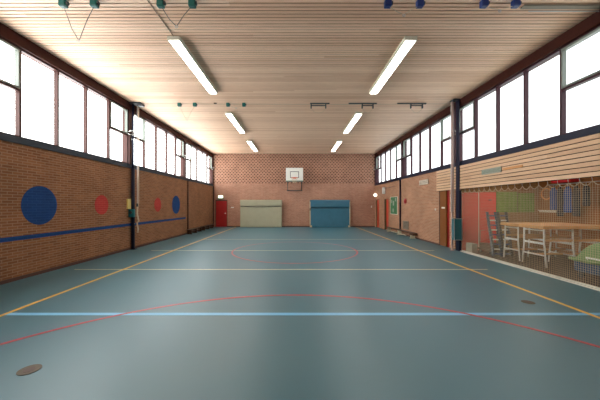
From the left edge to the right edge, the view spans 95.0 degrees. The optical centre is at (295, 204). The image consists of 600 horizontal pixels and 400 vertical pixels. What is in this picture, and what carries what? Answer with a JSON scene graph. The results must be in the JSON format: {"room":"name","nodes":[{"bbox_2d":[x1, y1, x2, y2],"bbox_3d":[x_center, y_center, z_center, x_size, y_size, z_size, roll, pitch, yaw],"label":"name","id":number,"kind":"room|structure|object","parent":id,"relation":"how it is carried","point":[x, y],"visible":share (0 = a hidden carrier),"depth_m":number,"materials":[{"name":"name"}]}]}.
{"room":"school gymnasium","nodes":[
{"label":"school gymnasium","id":0,"kind":"room"},
{"bbox_2d":[0,140,212,280],"bbox_3d":[-6.248,0.160,9.085,0.284,3.000,23.170,0,0,0],"label":"wall","id":1,"kind":"structure","parent":0,"point":[57,209],"depth_m":7.64,"materials":[{"name":"brick"}]},
{"bbox_2d":[0,37,131,162],"bbox_3d":[-6.110,-2.495,7.638,0.300,2.010,4.956,0,0,0],"label":"window","id":2,"kind":"structure","parent":1,"relation":"in","point":[17,87],"depth_m":7.12,"materials":[{"name":"grey"}]},
{"bbox_2d":[0,227,209,284],"bbox_3d":[-6.095,1.623,8.935,0.030,0.075,22.870,0,0,0],"label":"baseboard","id":3,"kind":"structure","parent":1,"relation":"attached to","point":[141,245],"depth_m":7.50,"materials":[{"name":"brown"}]},
{"bbox_2d":[0,132,212,185],"bbox_3d":[-6.235,-1.415,8.935,0.310,0.150,22.870,0,0,0],"label":"sill","id":4,"kind":"structure","parent":1,"relation":"on","point":[3,136],"depth_m":7.63,"materials":[{"name":"metal"}]},
{"bbox_2d":[122,109,131,163],"bbox_3d":[-6.230,-2.495,10.190,0.280,2.010,0.180,0,0,0],"label":"window post","id":5,"kind":"object","parent":4,"relation":"on","point":[129,110],"visible":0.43,"depth_m":10.10,"materials":[{"name":"metal"}]},
{"bbox_2d":[180,141,185,177],"bbox_3d":[-6.230,-2.495,15.250,0.280,2.010,0.180,0,0,0],"label":"window post","id":6,"kind":"object","parent":4,"relation":"on","point":[180,141],"visible":0.57,"depth_m":15.16,"materials":[{"name":"metal"}]},
{"bbox_2d":[209,157,212,183],"bbox_3d":[-6.230,-2.495,20.290,0.280,2.010,0.160,0,0,0],"label":"window post","id":7,"kind":"object","parent":4,"relation":"on","point":[209,157],"visible":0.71,"depth_m":20.21,"materials":[{"name":"metal"}]},
{"bbox_2d":[127,199,130,208],"bbox_3d":[-6.080,-0.020,10.030,0.060,0.360,0.180,0,0,0],"label":"holder","id":8,"kind":"object","parent":1,"relation":"attached to","point":[128,200],"visible":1,"depth_m":9.99,"materials":[{"name":"yellow plastic"}]},
{"bbox_2d":[134,113,186,176],"bbox_3d":[-6.110,-2.495,12.720,0.300,2.010,4.911,0,0,0],"label":"window","id":9,"kind":"structure","parent":1,"relation":"in","point":[142,140],"depth_m":12.26,"materials":[{"name":"grey"}]},
{"bbox_2d":[187,181,188,233],"bbox_3d":[-6.060,0.160,15.500,0.088,3.000,0.088,0,0,0],"label":"pipe","id":10,"kind":"object","parent":1,"relation":"attached to","point":[187,181],"visible":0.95,"depth_m":15.47,"materials":[{"name":"brown metal"}]},
{"bbox_2d":[186,143,211,183],"bbox_3d":[-6.110,-2.495,17.775,0.300,2.010,4.901,0,0,0],"label":"window","id":11,"kind":"structure","parent":1,"relation":"in","point":[191,146],"depth_m":18.23,"materials":[{"name":"grey"}]},
{"bbox_2d":[213,186,213,226],"bbox_3d":[-6.040,0.160,20.280,0.096,3.000,0.096,0,0,0],"label":"pipe","id":12,"kind":"object","parent":1,"relation":"attached to","point":[213,186],"visible":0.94,"depth_m":20.24,"materials":[{"name":"brown metal"}]},
{"bbox_2d":[213,154,374,226],"bbox_3d":[-0.100,-1.100,20.520,12.580,5.520,0.300,0,0,0],"label":"wall","id":13,"kind":"structure","parent":0,"point":[236,177],"depth_m":20.37,"materials":[{"name":"brick"}]},
{"bbox_2d":[215,200,226,226],"bbox_3d":[-5.490,0.660,20.500,0.880,2.000,0.341,0,0,0],"label":"door","id":14,"kind":"structure","parent":13,"relation":"in","point":[220,205],"depth_m":20.39,"materials":[{"name":"red paint"}]},
{"bbox_2d":[286,168,302,190],"bbox_3d":[-0.070,-1.780,19.507,1.220,1.560,1.748,0,0,0],"label":"basketball hoop","id":15,"kind":"object","parent":13,"relation":"attached to","point":[293,175],"visible":1,"depth_m":19.20,"materials":[{"name":"white"}]},
{"bbox_2d":[227,226,374,226],"bbox_3d":[0.420,1.625,20.360,10.940,0.070,0.020,0,0,0],"label":"baseboard","id":16,"kind":"structure","parent":13,"relation":"attached to","point":[227,226],"depth_m":20.35,"materials":[{"name":"brown"}]},
{"bbox_2d":[0,227,599,399],"bbox_3d":[1.295,1.758,9.085,15.410,0.204,23.170,0,0,0],"label":"floor","id":17,"kind":"structure","parent":0,"point":[215,313],"depth_m":3.84,"materials":[{"name":"blue rubber"}]},
{"bbox_2d":[16,364,41,375],"bbox_3d":[-2.670,1.657,2.760,0.190,0.006,0.190,0,0,0],"label":"socket","id":18,"kind":"object","parent":17,"relation":"on","point":[30,369],"visible":1,"depth_m":2.75,"materials":[{"name":"gold metal"}]},
{"bbox_2d":[129,102,144,249],"bbox_3d":[-5.860,-1.050,10.190,0.480,5.420,0.240,0,0,0],"label":"pole","id":19,"kind":"object","parent":17,"relation":"on","point":[139,104],"visible":1,"depth_m":10.15,"materials":[{"name":"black metal"}]},
{"bbox_2d":[128,209,134,216],"bbox_3d":[-5.990,0.315,10.057,0.200,0.290,0.135,0,0,0],"label":"box","id":20,"kind":"object","parent":19,"relation":"attached to","point":[131,212],"visible":1,"depth_m":10.02,"materials":[{"name":"teal plastic"}]},
{"bbox_2d":[136,106,138,232],"bbox_3d":[-5.834,-1.298,10.169,0.100,4.684,0.101,0,0,44],"label":"ropes","id":21,"kind":"object","parent":19,"relation":"hanging from","point":[137,203],"visible":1,"depth_m":10.18,"materials":[{"name":"grey fabric"}]},
{"bbox_2d":[187,227,201,233],"bbox_3d":[-5.900,1.525,16.150,0.240,0.270,2.100,0,0,0],"label":"bench","id":22,"kind":"object","parent":17,"relation":"on","point":[196,229],"visible":1,"depth_m":16.11,"materials":[{"name":"brown wood"}]},
{"bbox_2d":[200,224,213,229],"bbox_3d":[-5.900,1.525,18.475,0.240,0.270,2.250,0,0,0],"label":"bench","id":23,"kind":"object","parent":17,"relation":"on","point":[209,225],"visible":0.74,"depth_m":18.44,"materials":[{"name":"brown wood"}]},
{"bbox_2d":[240,200,281,226],"bbox_3d":[-2.515,0.660,20.126,3.050,2.001,0.347,0,0,0],"label":"mat","id":24,"kind":"object","parent":17,"relation":"on","point":[253,213],"visible":0.98,"depth_m":19.98,"materials":[{"name":"beige fabric"}]},
{"bbox_2d":[309,200,349,226],"bbox_3d":[2.505,0.660,20.125,2.970,2.000,0.350,0,0,0],"label":"mat","id":25,"kind":"object","parent":17,"relation":"on","point":[322,213],"visible":0.95,"depth_m":19.98,"materials":[{"name":"blue plastic"}]},
{"bbox_2d":[311,208,348,226],"bbox_3d":[2.510,0.960,20.140,2.920,1.400,0.320,0,0,0],"label":"cushion","id":26,"kind":"object","parent":25,"relation":"on","point":[320,217],"depth_m":19.98,"materials":[{"name":"blue plastic"}]},
{"bbox_2d":[386,227,417,238],"bbox_3d":[5.705,1.515,15.050,0.250,0.290,3.900,0,0,0],"label":"bench","id":27,"kind":"object","parent":17,"relation":"on","point":[399,231],"visible":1,"depth_m":14.63,"materials":[{"name":"brown wood"}]},
{"bbox_2d":[450,102,453,250],"bbox_3d":[5.690,-1.030,9.980,0.138,5.380,0.138,0,0,0],"label":"pole","id":28,"kind":"object","parent":17,"relation":"on","point":[452,103],"visible":0.99,"depth_m":9.97,"materials":[{"name":"metal"}]},
{"bbox_2d":[450,99,461,250],"bbox_3d":[5.753,-1.050,9.880,0.265,5.420,0.280,0,0,0],"label":"steel column","id":29,"kind":"structure","parent":17,"relation":"on","point":[458,191],"depth_m":9.79,"materials":[{"name":"black metal"}]},
{"bbox_2d":[452,219,461,239],"bbox_3d":[5.675,0.870,9.665,0.290,0.760,0.150,0,0,0],"label":"box","id":30,"kind":"object","parent":29,"relation":"attached to","point":[456,223],"visible":1,"depth_m":9.60,"materials":[{"name":"teal plastic"}]},
{"bbox_2d":[466,242,477,252],"bbox_3d":[6.120,1.500,9.550,0.200,0.320,0.340,0,0,0],"label":"concrete block","id":31,"kind":"object","parent":17,"relation":"on","point":[471,243],"visible":0.74,"depth_m":9.41,"materials":[{"name":"beige concrete"}]},
{"bbox_2d":[478,230,508,253],"bbox_3d":[6.675,1.280,9.322,0.650,0.758,0.744,0,0,0],"label":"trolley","id":32,"kind":"object","parent":17,"relation":"on","point":[485,247],"visible":0.55,"depth_m":9.23,"materials":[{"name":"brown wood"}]},
{"bbox_2d":[479,243,507,249],"bbox_3d":[6.675,1.405,9.275,0.590,0.170,0.550,0,0,0],"label":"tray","id":33,"kind":"object","parent":32,"relation":"on","point":[484,245],"depth_m":9.23,"materials":[{"name":"wood"}]},
{"bbox_2d":[486,212,502,255],"bbox_3d":[6.350,0.940,8.780,0.460,1.410,0.200,0,0,0],"label":"ladder","id":34,"kind":"object","parent":17,"relation":"on","point":[487,213],"visible":0.77,"depth_m":8.77,"materials":[{"name":"grey metal"}]},
{"bbox_2d":[497,212,512,255],"bbox_3d":[6.700,0.940,8.800,0.440,1.409,0.200,0,0,0],"label":"ladder","id":35,"kind":"object","parent":17,"relation":"on","point":[506,213],"visible":0.62,"depth_m":8.78,"materials":[{"name":"grey metal"}]},
{"bbox_2d":[521,300,535,303],"bbox_3d":[3.950,1.657,4.670,0.190,0.006,0.190,0,0,0],"label":"socket","id":36,"kind":"object","parent":17,"relation":"on","point":[523,301],"visible":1,"depth_m":4.65,"materials":[{"name":"gold metal"}]},
{"bbox_2d":[500,222,576,260],"bbox_3d":[7.350,1.101,8.275,1.900,1.082,0.652,0,0,0],"label":"trestle table","id":37,"kind":"object","parent":17,"relation":"on","point":[556,248],"visible":0.34,"depth_m":8.28,"materials":[{"name":"brown wood"}]},
{"bbox_2d":[518,224,599,267],"bbox_3d":[7.350,1.101,7.500,1.900,1.082,0.802,0,0,0],"label":"trestle table","id":38,"kind":"object","parent":17,"relation":"on","point":[565,239],"visible":0.77,"depth_m":7.40,"materials":[{"name":"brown wood"}]},
{"bbox_2d":[568,243,599,277],"bbox_3d":[6.941,1.221,5.850,1.238,0.877,1.120,0,0,0],"label":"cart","id":39,"kind":"object","parent":17,"relation":"on","point":[582,258],"visible":0.75,"depth_m":6.04,"materials":[{"name":"plastic"}]},
{"bbox_2d":[0,0,599,153],"bbox_3d":[-0.110,-3.860,8.985,12.560,0.200,23.370,0,0,0],"label":"ceiling","id":40,"kind":"structure","parent":0,"point":[277,58],"depth_m":6.99,"materials":[{"name":"brown wood"}]},
{"bbox_2d":[58,0,99,41],"bbox_3d":[-3.974,-3.371,5.060,0.717,0.778,0.100,0,0,0],"label":"ring suspension","id":41,"kind":"object","parent":40,"relation":"hanging from","point":[64,4],"visible":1,"depth_m":5.04,"materials":[{"name":"teal metal"}]},
{"bbox_2d":[156,0,197,27],"bbox_3d":[-2.179,-3.501,5.060,0.727,0.518,0.100,0,0,0],"label":"ring suspension","id":42,"kind":"object","parent":40,"relation":"hanging from","point":[161,4],"visible":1,"depth_m":5.04,"materials":[{"name":"teal metal"}]},
{"bbox_2d":[177,103,196,120],"bbox_3d":[-4.003,-3.426,10.190,0.717,0.668,0.100,0,0,0],"label":"ring suspension","id":43,"kind":"object","parent":40,"relation":"hanging from","point":[178,104],"visible":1,"depth_m":10.17,"materials":[{"name":"teal metal"}]},
{"bbox_2d":[167,36,217,93],"bbox_3d":[-2.720,-3.710,7.630,0.280,0.100,3.000,0,0,0],"label":"ceiling light","id":44,"kind":"object","parent":40,"relation":"attached to","point":[178,44],"visible":1,"depth_m":7.09,"materials":[{"name":"white plastic"}]},
{"bbox_2d":[170,41,200,71],"bbox_3d":[-2.720,-3.665,6.880,0.210,0.010,1.441,0,0,0],"label":"diffuser","id":45,"kind":"object","parent":44,"relation":"attached to","point":[179,46],"depth_m":6.77,"materials":[{"name":"white plastic"}]},
{"bbox_2d":[194,73,215,93],"bbox_3d":[-2.720,-3.665,8.366,0.210,0.010,1.441,0,0,0],"label":"diffuser","id":46,"kind":"object","parent":44,"relation":"attached to","point":[204,80],"depth_m":8.27,"materials":[{"name":"white plastic"}]},
{"bbox_2d":[225,112,244,132],"bbox_3d":[-2.720,-3.710,12.650,0.280,0.100,3.000,0,0,0],"label":"ceiling light","id":47,"kind":"object","parent":40,"relation":"attached to","point":[230,115],"visible":1,"depth_m":12.23,"materials":[{"name":"white plastic"}]},
{"bbox_2d":[226,114,237,124],"bbox_3d":[-2.720,-3.665,11.900,0.210,0.010,1.441,0,0,0],"label":"diffuser","id":48,"kind":"object","parent":47,"relation":"attached to","point":[232,118],"depth_m":11.84,"materials":[{"name":"white plastic"}]},
{"bbox_2d":[235,125,243,132],"bbox_3d":[-2.720,-3.665,13.386,0.210,0.010,1.441,0,0,0],"label":"diffuser","id":49,"kind":"object","parent":47,"relation":"attached to","point":[238,127],"depth_m":13.33,"materials":[{"name":"white plastic"}]},
{"bbox_2d":[226,103,245,108],"bbox_3d":[-2.193,-3.651,10.190,0.737,0.218,0.100,0,0,0],"label":"ring suspension","id":50,"kind":"object","parent":40,"relation":"hanging from","point":[227,104],"visible":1,"depth_m":10.16,"materials":[{"name":"teal metal"}]},
{"bbox_2d":[246,140,257,150],"bbox_3d":[-2.720,-3.710,17.500,0.280,0.100,3.000,0,0,0],"label":"ceiling light","id":51,"kind":"object","parent":40,"relation":"attached to","point":[249,142],"visible":1,"depth_m":17.06,"materials":[{"name":"white plastic"}]},
{"bbox_2d":[310,103,329,112],"bbox_3d":[0.900,-3.573,10.190,0.720,0.375,0.060,0,0,0],"label":"bracket","id":52,"kind":"object","parent":40,"relation":"attached to","point":[310,103],"visible":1,"depth_m":10.16,"materials":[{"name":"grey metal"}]},
{"bbox_2d":[331,140,341,150],"bbox_3d":[2.580,-3.710,17.500,0.280,0.100,3.000,0,0,0],"label":"ceiling light","id":53,"kind":"object","parent":40,"relation":"attached to","point":[338,142],"visible":1,"depth_m":17.06,"materials":[{"name":"white plastic"}]},
{"bbox_2d":[312,104,365,104],"bbox_3d":[-0.075,-3.720,10.190,11.350,0.036,0.014,0,0,0],"label":"cable","id":54,"kind":"object","parent":40,"relation":"attached to","point":[312,104],"visible":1,"depth_m":10.19,"materials":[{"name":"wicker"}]},
{"bbox_2d":[343,112,362,132],"bbox_3d":[2.580,-3.710,12.650,0.280,0.100,3.000,0,0,0],"label":"ceiling light","id":55,"kind":"object","parent":40,"relation":"attached to","point":[357,115],"visible":1,"depth_m":12.20,"materials":[{"name":"white plastic"}]},
{"bbox_2d":[344,125,352,132],"bbox_3d":[2.580,-3.665,13.386,0.210,0.010,1.441,0,0,0],"label":"diffuser","id":56,"kind":"object","parent":55,"relation":"attached to","point":[348,127],"depth_m":13.28,"materials":[{"name":"white plastic"}]},
{"bbox_2d":[349,114,360,124],"bbox_3d":[2.580,-3.665,11.900,0.210,0.010,1.441,0,0,0],"label":"diffuser","id":57,"kind":"object","parent":55,"relation":"attached to","point":[354,119],"depth_m":11.84,"materials":[{"name":"white plastic"}]},
{"bbox_2d":[349,103,376,112],"bbox_3d":[2.490,-3.573,10.190,1.040,0.375,0.060,0,0,0],"label":"bracket","id":58,"kind":"object","parent":40,"relation":"attached to","point":[362,105],"visible":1,"depth_m":10.17,"materials":[{"name":"grey metal"}]},
{"bbox_2d":[369,36,416,93],"bbox_3d":[2.580,-3.710,7.630,0.280,0.100,3.000,0,0,0],"label":"ceiling light","id":59,"kind":"object","parent":40,"relation":"attached to","point":[406,44],"visible":1,"depth_m":7.09,"materials":[{"name":"white plastic"}]},
{"bbox_2d":[370,73,391,93],"bbox_3d":[2.580,-3.665,8.366,0.210,0.010,1.441,0,0,0],"label":"diffuser","id":60,"kind":"object","parent":59,"relation":"attached to","point":[383,78],"depth_m":8.29,"materials":[{"name":"white plastic"}]},
{"bbox_2d":[385,41,414,71],"bbox_3d":[2.580,-3.665,6.880,0.210,0.010,1.441,0,0,0],"label":"diffuser","id":61,"kind":"object","parent":59,"relation":"attached to","point":[405,46],"depth_m":6.76,"materials":[{"name":"white plastic"}]},
{"bbox_2d":[384,0,424,16],"bbox_3d":[2.006,-3.606,5.060,0.737,0.308,0.100,0,0,0],"label":"ring suspension","id":62,"kind":"object","parent":40,"relation":"hanging from","point":[387,3],"visible":1,"depth_m":5.02,"materials":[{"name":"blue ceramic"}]},
{"bbox_2d":[397,103,425,112],"bbox_3d":[4.305,-3.573,10.190,1.070,0.375,0.060,0,0,0],"label":"bracket","id":63,"kind":"object","parent":40,"relation":"attached to","point":[411,105],"visible":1,"depth_m":10.17,"materials":[{"name":"grey metal"}]},
{"bbox_2d":[479,0,521,12],"bbox_3d":[3.772,-3.646,5.060,0.727,0.228,0.100,0,0,0],"label":"ring suspension","id":64,"kind":"object","parent":40,"relation":"hanging from","point":[483,4],"visible":1,"depth_m":5.03,"materials":[{"name":"blue metal"}]},
{"bbox_2d":[520,4,599,11],"bbox_3d":[5.080,-3.740,5.239,1.560,0.039,0.159,0,0,0],"label":"ceiling track","id":65,"kind":"object","parent":40,"relation":"attached to","point":[525,6],"visible":1,"depth_m":5.21,"materials":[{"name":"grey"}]},
{"bbox_2d":[375,171,460,248],"bbox_3d":[6.030,0.135,9.085,0.280,3.050,23.170,0,0,0],"label":"wall","id":66,"kind":"structure","parent":0,"point":[419,210],"depth_m":13.28,"materials":[{"name":"brick"}]},
{"bbox_2d":[376,199,378,227],"bbox_3d":[6.029,0.650,19.700,0.281,2.020,0.760,0,0,0],"label":"door","id":67,"kind":"structure","parent":66,"relation":"in","point":[377,200],"depth_m":19.95,"materials":[{"name":"orange paint"}]},
{"bbox_2d":[384,199,388,229],"bbox_3d":[6.032,0.650,17.810,0.275,2.020,0.820,0,0,0],"label":"door","id":68,"kind":"structure","parent":66,"relation":"in","point":[386,201],"depth_m":18.16,"materials":[{"name":"orange paint"}]},
{"bbox_2d":[376,143,400,182],"bbox_3d":[5.890,-2.515,17.775,0.300,1.970,4.901,0,0,0],"label":"window","id":69,"kind":"structure","parent":66,"relation":"in","point":[395,147],"depth_m":18.23,"materials":[{"name":"grey"}]},
{"bbox_2d":[390,196,397,214],"bbox_3d":[5.870,0.060,16.400,0.040,1.060,1.160,0,0,0],"label":"board","id":70,"kind":"object","parent":66,"relation":"attached to","point":[393,200],"visible":1,"depth_m":16.28,"materials":[{"name":"green"}]},
{"bbox_2d":[399,180,400,228],"bbox_3d":[5.840,0.135,15.350,0.100,3.050,0.100,0,0,0],"label":"pipe","id":71,"kind":"object","parent":66,"relation":"attached to","point":[399,180],"visible":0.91,"depth_m":15.32,"materials":[{"name":"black metal"}]},
{"bbox_2d":[403,221,408,229],"bbox_3d":[5.878,1.100,14.660,0.025,0.440,0.720,0,0,0],"label":"air vent","id":72,"kind":"object","parent":66,"relation":"in","point":[405,223],"visible":1,"depth_m":14.57,"materials":[{"name":"grey metal"}]},
{"bbox_2d":[394,231,438,244],"bbox_3d":[5.880,1.630,14.315,0.020,0.060,6.130,0,0,0],"label":"baseboard","id":73,"kind":"structure","parent":66,"relation":"attached to","point":[394,231],"depth_m":12.42,"materials":[{"name":"brown wood"}]},
{"bbox_2d":[419,179,427,184],"bbox_3d":[5.878,-1.020,12.615,0.025,0.220,0.870,0,0,0],"label":"air vent","id":74,"kind":"object","parent":66,"relation":"in","point":[421,182],"visible":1,"depth_m":12.61,"materials":[{"name":"beige metal"}]},
{"bbox_2d":[400,113,450,175],"bbox_3d":[5.890,-2.515,12.720,0.300,1.970,4.911,0,0,0],"label":"window","id":75,"kind":"structure","parent":66,"relation":"in","point":[442,140],"depth_m":12.47,"materials":[{"name":"grey"}]},
{"bbox_2d":[439,190,448,246],"bbox_3d":[5.980,0.540,10.880,0.220,2.240,0.720,0,0,0],"label":"door","id":76,"kind":"structure","parent":66,"relation":"in","point":[443,195],"depth_m":10.85,"materials":[{"name":"brown wood"}]},
{"bbox_2d":[375,125,599,185],"bbox_3d":[6.015,-1.460,8.935,0.310,0.140,22.870,0,0,0],"label":"sill","id":77,"kind":"structure","parent":66,"relation":"on","point":[596,129],"depth_m":7.13,"materials":[{"name":"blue metal"}]},
{"bbox_2d":[375,157,378,183],"bbox_3d":[6.010,-2.515,20.290,0.280,1.970,0.160,0,0,0],"label":"window post","id":78,"kind":"object","parent":77,"relation":"on","point":[375,157],"visible":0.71,"depth_m":20.21,"materials":[{"name":"metal"}]},
{"bbox_2d":[401,141,406,176],"bbox_3d":[6.010,-2.515,15.250,0.280,1.970,0.180,0,0,0],"label":"window post","id":79,"kind":"object","parent":77,"relation":"on","point":[401,141],"visible":0.57,"depth_m":15.16,"materials":[{"name":"metal"}]},
{"bbox_2d":[454,109,462,162],"bbox_3d":[6.010,-2.515,10.190,0.280,1.970,0.180,0,0,0],"label":"window post","id":80,"kind":"object","parent":77,"relation":"on","point":[461,111],"visible":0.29,"depth_m":10.10,"materials":[{"name":"metal"}]},
{"bbox_2d":[436,133,599,190],"bbox_3d":[5.853,-0.960,6.790,0.075,0.840,9.180,0,0,0],"label":"panel","id":81,"kind":"object","parent":66,"relation":"attached to","point":[577,158],"visible":1,"depth_m":6.66,"materials":[{"name":"brown wood"}]},
{"bbox_2d":[482,166,501,174],"bbox_3d":[5.817,-1.000,8.180,0.025,0.160,0.800,0,0,0],"label":"vent grille","id":82,"kind":"object","parent":81,"relation":"attached to","point":[495,169],"visible":1,"depth_m":8.12,"materials":[{"name":"grey metal"}]},
{"bbox_2d":[460,177,599,290],"bbox_3d":[5.872,0.555,6.533,0.105,2.211,6.466,0,0,0],"label":"net","id":83,"kind":"object","parent":81,"relation":"hanging from","point":[569,280],"visible":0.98,"depth_m":6.68,"materials":[{"name":"beige fabric"}]},
{"bbox_2d":[454,25,599,160],"bbox_3d":[5.890,-2.515,7.638,0.300,1.970,4.956,0,0,0],"label":"window","id":84,"kind":"structure","parent":66,"relation":"in","point":[563,87],"depth_m":7.12,"materials":[{"name":"grey"}]},
{"bbox_2d":[461,182,538,247],"bbox_3d":[7.445,0.360,10.025,2.710,2.600,0.150,0,0,0],"label":"wall","id":85,"kind":"structure","parent":0,"point":[528,215],"depth_m":9.95,"materials":[{"name":"brick"}]},
{"bbox_2d":[462,192,495,249],"bbox_3d":[6.620,0.605,9.898,1.200,2.090,0.105,0,0,0],"label":"door","id":86,"kind":"structure","parent":85,"relation":"in","point":[483,202],"depth_m":9.90,"materials":[{"name":"red"}]},
{"bbox_2d":[496,192,533,211],"bbox_3d":[7.940,-0.090,9.930,1.360,0.740,0.040,0,0,0],"label":"notice board","id":87,"kind":"object","parent":85,"relation":"attached to","point":[525,196],"visible":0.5,"depth_m":9.92,"materials":[{"name":"green fabric"}]},
{"bbox_2d":[539,177,599,256],"bbox_3d":[8.875,0.360,6.550,0.150,2.600,7.100,0,0,0],"label":"wall","id":88,"kind":"structure","parent":0,"point":[593,209],"depth_m":8.61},
{"bbox_2d":[538,210,554,212],"bbox_3d":[8.738,0.234,9.425,0.125,0.091,0.950,0,0,0],"label":"peg rail","id":89,"kind":"object","parent":88,"relation":"attached to","point":[546,211],"visible":0.52,"depth_m":9.55,"materials":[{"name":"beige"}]},
{"bbox_2d":[548,181,599,185],"bbox_3d":[8.682,-0.660,7.975,0.236,0.032,2.750,0,0,0],"label":"rail","id":90,"kind":"object","parent":88,"relation":"attached to","point":[587,181],"visible":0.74,"depth_m":8.45,"materials":[{"name":"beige metal"}]},
{"bbox_2d":[550,185,556,209],"bbox_3d":[8.584,-0.247,9.150,0.132,0.855,0.244,0,0,0],"label":"bib","id":91,"kind":"object","parent":90,"relation":"hanging from","point":[553,185],"visible":0.57,"depth_m":9.11,"materials":[{"name":"blue fabric"}]},
{"bbox_2d":[556,187,563,215],"bbox_3d":[8.580,-0.147,8.926,0.133,1.055,0.221,0,0,0],"label":"bib","id":92,"kind":"object","parent":90,"relation":"hanging from","point":[560,197],"visible":0.81,"depth_m":8.88,"materials":[{"name":"grey fabric"}]},
{"bbox_2d":[551,179,578,182],"bbox_3d":[8.590,-0.750,8.775,0.300,0.100,0.650,0,0,0],"label":"banner","id":93,"kind":"object","parent":90,"relation":"on","point":[568,180],"visible":0.74,"depth_m":8.60,"materials":[{"name":"red fabric"}]},
{"bbox_2d":[563,186,570,212],"bbox_3d":[8.578,-0.207,8.658,0.133,0.935,0.266,0,0,0],"label":"bib","id":94,"kind":"object","parent":90,"relation":"hanging from","point":[565,189],"visible":0.42,"depth_m":8.64,"materials":[{"name":"blue fabric"}]},
{"bbox_2d":[572,183,579,215],"bbox_3d":[8.582,-0.158,8.398,0.133,1.035,0.222,0,0,0],"label":"bib","id":95,"kind":"object","parent":90,"relation":"hanging from","point":[576,192],"visible":0.8,"depth_m":8.36,"materials":[{"name":"grey fabric"}]},
{"bbox_2d":[582,185,590,205],"bbox_3d":[8.580,-0.318,8.127,0.134,0.715,0.220,0,0,0],"label":"bib","id":96,"kind":"object","parent":90,"relation":"hanging from","point":[585,195],"visible":0.88,"depth_m":8.06,"materials":[{"name":"grey fabric"}]},
{"bbox_3d":[-6.250,-2.495,-1.300,0.280,2.010,2.400,0,0,0],"label":"wall","id":97,"kind":"structure","parent":0,"visible":0},
{"bbox_2d":[0,22,212,156],"bbox_3d":[-6.240,-3.630,8.935,0.300,0.260,22.870,0,0,0],"label":"beam","id":98,"kind":"structure","parent":97,"relation":"attached to","point":[6,33],"depth_m":7.68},
{"bbox_3d":[6.030,-2.515,-1.300,0.280,1.970,2.400,0,0,0],"label":"wall","id":99,"kind":"structure","parent":0,"visible":0},
{"bbox_2d":[375,10,599,156],"bbox_3d":[6.020,-3.630,8.935,0.300,0.260,22.870,0,0,0],"label":"beam","id":100,"kind":"structure","parent":99,"relation":"attached to","point":[591,22],"depth_m":7.21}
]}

